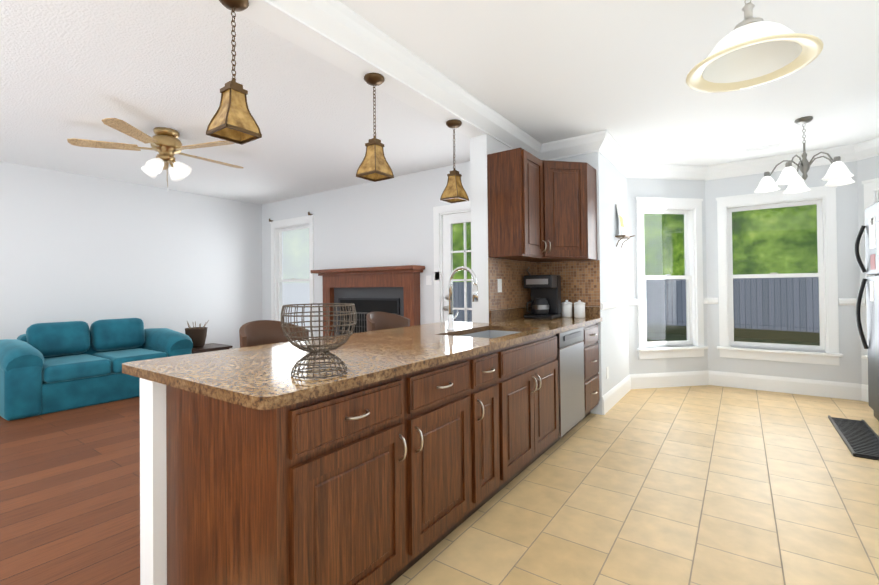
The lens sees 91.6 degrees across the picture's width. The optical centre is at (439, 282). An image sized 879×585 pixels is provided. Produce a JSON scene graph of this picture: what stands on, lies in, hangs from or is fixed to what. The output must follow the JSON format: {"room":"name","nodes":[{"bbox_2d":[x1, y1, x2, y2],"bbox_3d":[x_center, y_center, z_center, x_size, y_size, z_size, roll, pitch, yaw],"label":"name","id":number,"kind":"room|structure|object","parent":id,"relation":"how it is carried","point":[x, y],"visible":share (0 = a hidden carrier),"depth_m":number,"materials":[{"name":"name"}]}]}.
{"room":"kitchen","nodes":[
{"label":"kitchen","id":0,"kind":"room"},
{"bbox_2d":[0,397,139,584],"bbox_3d":[-3.003,1.326,3.392,5.300,0.100,7.100,-1,-1,35],"label":"floor","id":1,"kind":"structure","parent":0,"point":[70,497],"depth_m":2.51,"materials":[{"name":"brown wood"}]},
{"bbox_2d":[0,318,192,420],"bbox_3d":[-3.910,0.869,4.889,1.046,0.863,1.700,-1,-1,35],"label":"sofa","id":2,"kind":"object","parent":1,"relation":"on","point":[50,367],"visible":0.9,"depth_m":4.59,"materials":[{"name":"fabric"}]},
{"bbox_2d":[192,343,232,353],"bbox_3d":[-3.276,1.095,5.935,0.530,0.420,0.540,-1,-1,35],"label":"side table","id":3,"kind":"object","parent":1,"relation":"on","point":[210,347],"visible":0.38,"depth_m":5.84,"materials":[{"name":"brown wood"}]},
{"bbox_2d":[185,320,208,347],"bbox_3d":[-3.366,0.705,5.927,0.292,0.361,0.301,-1,-1,35],"label":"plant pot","id":4,"kind":"object","parent":3,"relation":"on","point":[197,335],"visible":0.9,"depth_m":5.83,"materials":[{"name":"brown ceramic"}]},
{"bbox_2d":[239,320,308,347],"bbox_3d":[-0.991,0.745,2.672,0.457,1.006,0.475,-1,-1,35],"label":"bar chair","id":5,"kind":"object","parent":1,"relation":"on","point":[258,332],"visible":0.04,"depth_m":2.80,"materials":[{"name":"brown leather"}]},
{"bbox_2d":[311,265,424,335],"bbox_3d":[-1.102,0.539,5.814,1.960,1.485,0.450,-1,-1,35],"label":"fireplace mantel","id":6,"kind":"object","parent":1,"relation":"on","point":[388,289],"visible":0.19,"depth_m":5.85,"materials":[{"name":"brown wood"}]},
{"bbox_2d":[366,312,409,331],"bbox_3d":[-0.369,0.748,3.555,0.457,1.006,0.475,-1,-1,35],"label":"bar chair","id":7,"kind":"object","parent":1,"relation":"on","point":[380,320],"visible":0.15,"depth_m":3.73,"materials":[{"name":"brown leather"}]},
{"bbox_2d":[0,0,469,204],"bbox_3d":[-3.033,-1.474,3.422,5.300,0.100,7.100,-1,-1,35],"label":"ceiling","id":8,"kind":"structure","parent":0,"point":[77,69],"depth_m":3.40,"materials":[{"name":"white paint"}]},
{"bbox_2d":[67,118,243,190],"bbox_3d":[-2.524,-1.138,4.053,1.429,0.570,1.380,-1,-1,35],"label":"room ceiling fan","id":9,"kind":"object","parent":8,"relation":"hanging from","point":[166,144],"visible":1,"depth_m":3.90,"materials":[{"name":"beige wood"}]},
{"bbox_2d":[215,0,485,137],"bbox_3d":[-1.237,-1.349,1.366,0.160,0.230,5.410,-1,-1,35],"label":"header beam","id":10,"kind":"structure","parent":0,"point":[263,14],"depth_m":2.33,"materials":[{"name":"white paint"}]},
{"bbox_2d":[206,0,261,144],"bbox_3d":[-0.890,-0.933,1.848,0.162,0.600,0.162,-1,-1,35],"label":"pendant light","id":11,"kind":"object","parent":10,"relation":"hanging from","point":[233,120],"visible":1,"depth_m":1.83,"materials":[{"name":"brown metal"}]},
{"bbox_2d":[356,73,393,181],"bbox_3d":[-0.388,-0.931,2.559,0.162,0.600,0.162,-1,-1,35],"label":"pendant light","id":12,"kind":"object","parent":10,"relation":"hanging from","point":[374,166],"visible":1,"depth_m":2.53,"materials":[{"name":"brown metal"}]},
{"bbox_2d":[440,119,468,202],"bbox_3d":[0.113,-0.928,3.270,0.162,0.600,0.162,-1,-1,35],"label":"pendant light","id":13,"kind":"object","parent":10,"relation":"hanging from","point":[454,191],"visible":1,"depth_m":3.24,"materials":[{"name":"brown metal"}]},
{"bbox_2d":[0,134,878,414],"bbox_3d":[-0.993,-0.099,3.019,8.978,2.700,8.720,-1,-1,35],"label":"wall","id":14,"kind":"structure","parent":0,"point":[89,250],"depth_m":5.40,"materials":[{"name":"white paint"}]},
{"bbox_2d":[140,378,166,584],"bbox_3d":[-1.107,0.804,1.670,0.118,0.868,0.068,-1,-1,35],"label":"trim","id":15,"kind":"structure","parent":14,"relation":"attached to","point":[153,521],"depth_m":1.63,"materials":[{"name":"white wood"}]},
{"bbox_2d":[270,215,313,338],"bbox_3d":[-2.403,-0.035,7.054,1.160,2.038,0.190,-1,-1,35],"label":"window","id":16,"kind":"structure","parent":14,"relation":"in","point":[278,227],"depth_m":7.28,"materials":[{"name":"white wood"}]},
{"bbox_2d":[282,228,309,329],"bbox_3d":[-2.343,-0.042,7.140,0.940,1.800,0.001,-1,-1,35],"label":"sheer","id":17,"kind":"object","parent":16,"relation":"hanging from","point":[296,258],"depth_m":7.18,"materials":[{"name":"white fabric"}]},
{"bbox_2d":[426,275,430,284],"bbox_3d":[-0.138,-0.033,5.407,0.080,0.120,0.009,-1,-1,35],"label":"switch plate","id":18,"kind":"object","parent":14,"relation":"attached to","point":[428,279],"depth_m":5.41,"materials":[{"name":"white plastic"}]},
{"bbox_2d":[435,272,440,279],"bbox_3d":[-0.019,-0.085,5.318,0.080,0.100,0.019,-1,-1,35],"label":"switch plate","id":19,"kind":"object","parent":14,"relation":"attached to","point":[439,273],"depth_m":5.30,"materials":[{"name":"black plastic"}]},
{"bbox_2d":[433,202,471,322],"bbox_3d":[0.403,0.151,5.111,1.030,2.215,0.190,-1,-1,35],"label":"door","id":20,"kind":"structure","parent":14,"relation":"in","point":[446,217],"depth_m":5.29,"materials":[{"name":"white wood"}]},
{"bbox_2d":[466,306,600,365],"bbox_3d":[0.695,0.384,3.384,0.618,0.314,1.952,-1,-1,35],"label":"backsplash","id":21,"kind":"structure","parent":14,"relation":"attached to","point":[523,347],"depth_m":2.85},
{"bbox_2d":[487,147,597,262],"bbox_3d":[0.940,-0.637,3.774,0.598,0.850,1.036,-1,-1,35],"label":"upper cabinet","id":22,"kind":"object","parent":14,"relation":"attached to","point":[539,211],"visible":1,"depth_m":3.63,"materials":[{"name":"brown wood"}]},
{"bbox_2d":[488,258,600,310],"bbox_3d":[0.955,0.008,3.763,0.620,0.436,1.039,-1,-1,35],"label":"backsplash","id":23,"kind":"structure","parent":14,"relation":"attached to","point":[580,280],"depth_m":4.04,"materials":[{"name":"tile"}]},
{"bbox_2d":[260,0,878,180],"bbox_3d":[1.096,-1.332,1.550,3.440,0.150,8.400,-1,-1,35],"label":"crown molding","id":24,"kind":"structure","parent":14,"relation":"attached to","point":[342,26],"depth_m":3.25,"materials":[{"name":"white"}]},
{"bbox_2d":[606,366,608,378],"bbox_3d":[1.637,0.878,4.165,0.006,0.115,0.070,-1,-1,35],"label":"electrical outlet plate","id":25,"kind":"object","parent":14,"relation":"attached to","point":[607,372],"visible":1,"depth_m":4.16,"materials":[{"name":"white plastic"}]},
{"bbox_2d":[615,204,634,247],"bbox_3d":[1.996,-0.610,4.593,0.142,0.455,0.294,-1,-1,35],"label":"wall sconce","id":26,"kind":"object","parent":14,"relation":"attached to","point":[622,227],"visible":1,"depth_m":4.57,"materials":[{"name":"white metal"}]},
{"bbox_2d":[635,197,707,358],"bbox_3d":[2.746,-0.060,5.087,0.716,1.898,0.716,-1,-1,35],"label":"window","id":27,"kind":"structure","parent":14,"relation":"in","point":[691,208],"depth_m":5.13,"materials":[{"name":"white wood"}]},
{"bbox_2d":[601,298,865,309],"bbox_3d":[3.152,0.204,3.889,2.820,0.075,2.200,-1,-1,35],"label":"trim","id":28,"kind":"structure","parent":14,"relation":"attached to","point":[626,302],"depth_m":4.46,"materials":[{"name":"white wood"}]},
{"bbox_2d":[602,370,868,414],"bbox_3d":[-0.995,1.166,3.016,8.620,0.170,8.400,-1,-1,35],"label":"baseboard","id":29,"kind":"structure","parent":14,"relation":"attached to","point":[613,396],"depth_m":4.82,"materials":[{"name":"white wood"}]},
{"bbox_2d":[716,186,842,364],"bbox_3d":[3.782,-0.074,4.834,1.100,1.898,0.190,-1,-1,35],"label":"window","id":30,"kind":"structure","parent":14,"relation":"in","point":[824,197],"depth_m":4.75,"materials":[{"name":"white wood"}]},
{"bbox_2d":[861,178,878,364],"bbox_3d":[4.410,-0.090,3.914,0.716,1.898,0.716,-1,-1,35],"label":"window","id":31,"kind":"structure","parent":14,"relation":"in","point":[871,187],"depth_m":4.29,"materials":[{"name":"white"}]},
{"bbox_2d":[338,0,878,165],"bbox_3d":[1.164,-1.498,1.564,3.700,0.180,8.900,-1,-1,35],"label":"ceiling","id":32,"kind":"structure","parent":0,"point":[543,71],"depth_m":2.79,"materials":[{"name":"white paint"}]},
{"bbox_2d":[686,0,823,92],"bbox_3d":[1.276,-1.147,1.765,0.456,0.520,0.456,-1,-1,35],"label":"light","id":33,"kind":"object","parent":32,"relation":"hanging from","point":[749,51],"visible":1,"depth_m":1.79,"materials":[{"name":"white glass"}]},
{"bbox_2d":[744,143,780,152],"bbox_3d":[3.349,-1.395,4.434,0.300,0.008,0.150,-1,-1,35],"label":"ceiling vent","id":34,"kind":"object","parent":32,"relation":"in","point":[760,148],"visible":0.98,"depth_m":4.42,"materials":[{"name":"white"}]},
{"bbox_2d":[754,116,854,192],"bbox_3d":[3.128,-1.121,3.682,0.677,0.570,0.679,-1,-1,35],"label":"chandelier","id":35,"kind":"object","parent":32,"relation":"hanging from","point":[838,173],"visible":1,"depth_m":3.63,"materials":[{"name":"white glass"}]},
{"bbox_2d":[391,385,878,584],"bbox_3d":[1.193,1.262,1.535,3.700,0.100,8.900,-1,-1,35],"label":"floor","id":36,"kind":"structure","parent":0,"point":[703,485],"depth_m":2.35,"materials":[{"name":"beige tile"}]},
{"bbox_2d":[182,374,413,584],"bbox_3d":[-0.530,0.794,1.642,0.604,0.875,0.552,-1,-1,35],"label":"base cabinet","id":37,"kind":"object","parent":36,"relation":"on","point":[390,456],"depth_m":1.42,"materials":[{"name":"brown wood"}]},
{"bbox_2d":[122,330,509,413],"bbox_3d":[-0.461,0.343,2.080,1.035,0.035,1.520,-1,-1,35],"label":"countertop","id":38,"kind":"structure","parent":37,"relation":"on","point":[259,378],"depth_m":1.67,"materials":[{"name":"brown stone"}]},
{"bbox_2d":[281,303,355,378],"bbox_3d":[-0.422,0.196,1.502,0.257,0.240,0.257,-1,-1,35],"label":"wire bowl","id":39,"kind":"object","parent":38,"relation":"on","point":[314,352],"visible":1,"depth_m":1.46,"materials":[{"name":"brown metal"}]},
{"bbox_2d":[414,354,477,563],"bbox_3d":[-0.227,0.795,2.072,0.604,0.875,0.500,-1,-1,35],"label":"base cabinet","id":40,"kind":"object","parent":36,"relation":"on","point":[445,397],"depth_m":1.91,"materials":[{"name":"brown wood"}]},
{"bbox_2d":[478,346,509,508],"bbox_3d":[0.026,0.797,2.431,0.604,0.875,0.379,-1,-1,35],"label":"base cabinet","id":41,"kind":"object","parent":36,"relation":"on","point":[494,367],"depth_m":2.29,"materials":[{"name":"brown wood"}]},
{"bbox_2d":[510,354,557,481],"bbox_3d":[0.343,0.890,2.878,0.604,0.690,0.829,-1,-1,35],"label":"base cabinet","id":42,"kind":"object","parent":36,"relation":"on","point":[533,385],"depth_m":2.71,"materials":[{"name":"brown wood"}]},
{"bbox_2d":[542,326,585,440],"bbox_3d":[0.800,0.800,3.526,0.607,0.875,0.600,-1,-1,35],"label":"dishwasher","id":43,"kind":"object","parent":36,"relation":"on","point":[569,348],"depth_m":3.29,"materials":[{"name":"silver metal"}]},
{"bbox_2d":[434,322,565,333],"bbox_3d":[0.446,0.347,3.366,1.035,0.035,0.188,-1,-1,35],"label":"countertop","id":44,"kind":"structure","parent":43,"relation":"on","point":[449,325],"depth_m":3.17,"materials":[{"name":"brown stone"}]},
{"bbox_2d":[510,318,601,329],"bbox_3d":[0.964,0.346,3.752,0.633,0.035,1.040,-1,-1,35],"label":"countertop","id":45,"kind":"structure","parent":43,"relation":"on","point":[570,323],"depth_m":3.59,"materials":[{"name":"brown stone"}]},
{"bbox_2d":[524,267,560,318],"bbox_3d":[0.963,0.091,3.997,0.270,0.477,0.266,-1,-1,35],"label":"coffee maker","id":46,"kind":"object","parent":45,"relation":"on","point":[545,301],"visible":1,"depth_m":3.94,"materials":[{"name":"black plastic"}]},
{"bbox_2d":[561,300,571,316],"bbox_3d":[1.219,0.246,4.089,0.102,0.164,0.104,-1,-1,35],"label":"canister","id":47,"kind":"object","parent":45,"relation":"on","point":[566,308],"visible":1,"depth_m":4.05,"materials":[{"name":"white ceramic"}]},
{"bbox_2d":[574,300,584,317],"bbox_3d":[1.317,0.244,4.020,0.102,0.164,0.104,-1,-1,35],"label":"canister","id":48,"kind":"object","parent":45,"relation":"on","point":[579,308],"visible":1,"depth_m":3.98,"materials":[{"name":"white ceramic"}]},
{"bbox_2d":[586,322,599,416],"bbox_3d":[1.115,0.801,3.976,0.604,0.875,0.498,-1,-1,35],"label":"base cabinet","id":49,"kind":"object","parent":36,"relation":"on","point":[592,332],"depth_m":3.80,"materials":[{"name":"brown wood"}]},
{"bbox_2d":[828,415,878,459],"bbox_3d":[3.277,1.197,3.338,0.230,0.023,1.050,-1,-1,35],"label":"floor vent","id":50,"kind":"object","parent":36,"relation":"in","point":[860,439],"visible":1,"depth_m":3.29,"materials":[{"name":"black plastic"}]},
{"bbox_2d":[854,201,878,420],"bbox_3d":[3.857,0.263,3.305,0.797,1.880,0.900,-1,-1,35],"label":"fridge","id":51,"kind":"object","parent":36,"relation":"on","point":[871,283],"visible":1,"depth_m":3.70,"materials":[{"name":"grey metal"}]},
{"label":"outside","id":52,"kind":"structure","parent":0,"visible":0},
{"bbox_2d":[452,205,819,342],"bbox_3d":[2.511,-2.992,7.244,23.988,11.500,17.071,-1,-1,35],"label":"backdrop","id":53,"kind":"structure","parent":52,"point":[763,286],"depth_m":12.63,"materials":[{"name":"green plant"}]},
{"bbox_2d":[647,333,819,345],"bbox_3d":[4.526,1.717,9.981,28.000,0.100,12.250,-1,-1,35],"label":"ground","id":54,"kind":"structure","parent":52,"point":[661,337],"depth_m":12.42,"materials":[{"name":"green"}]}
]}

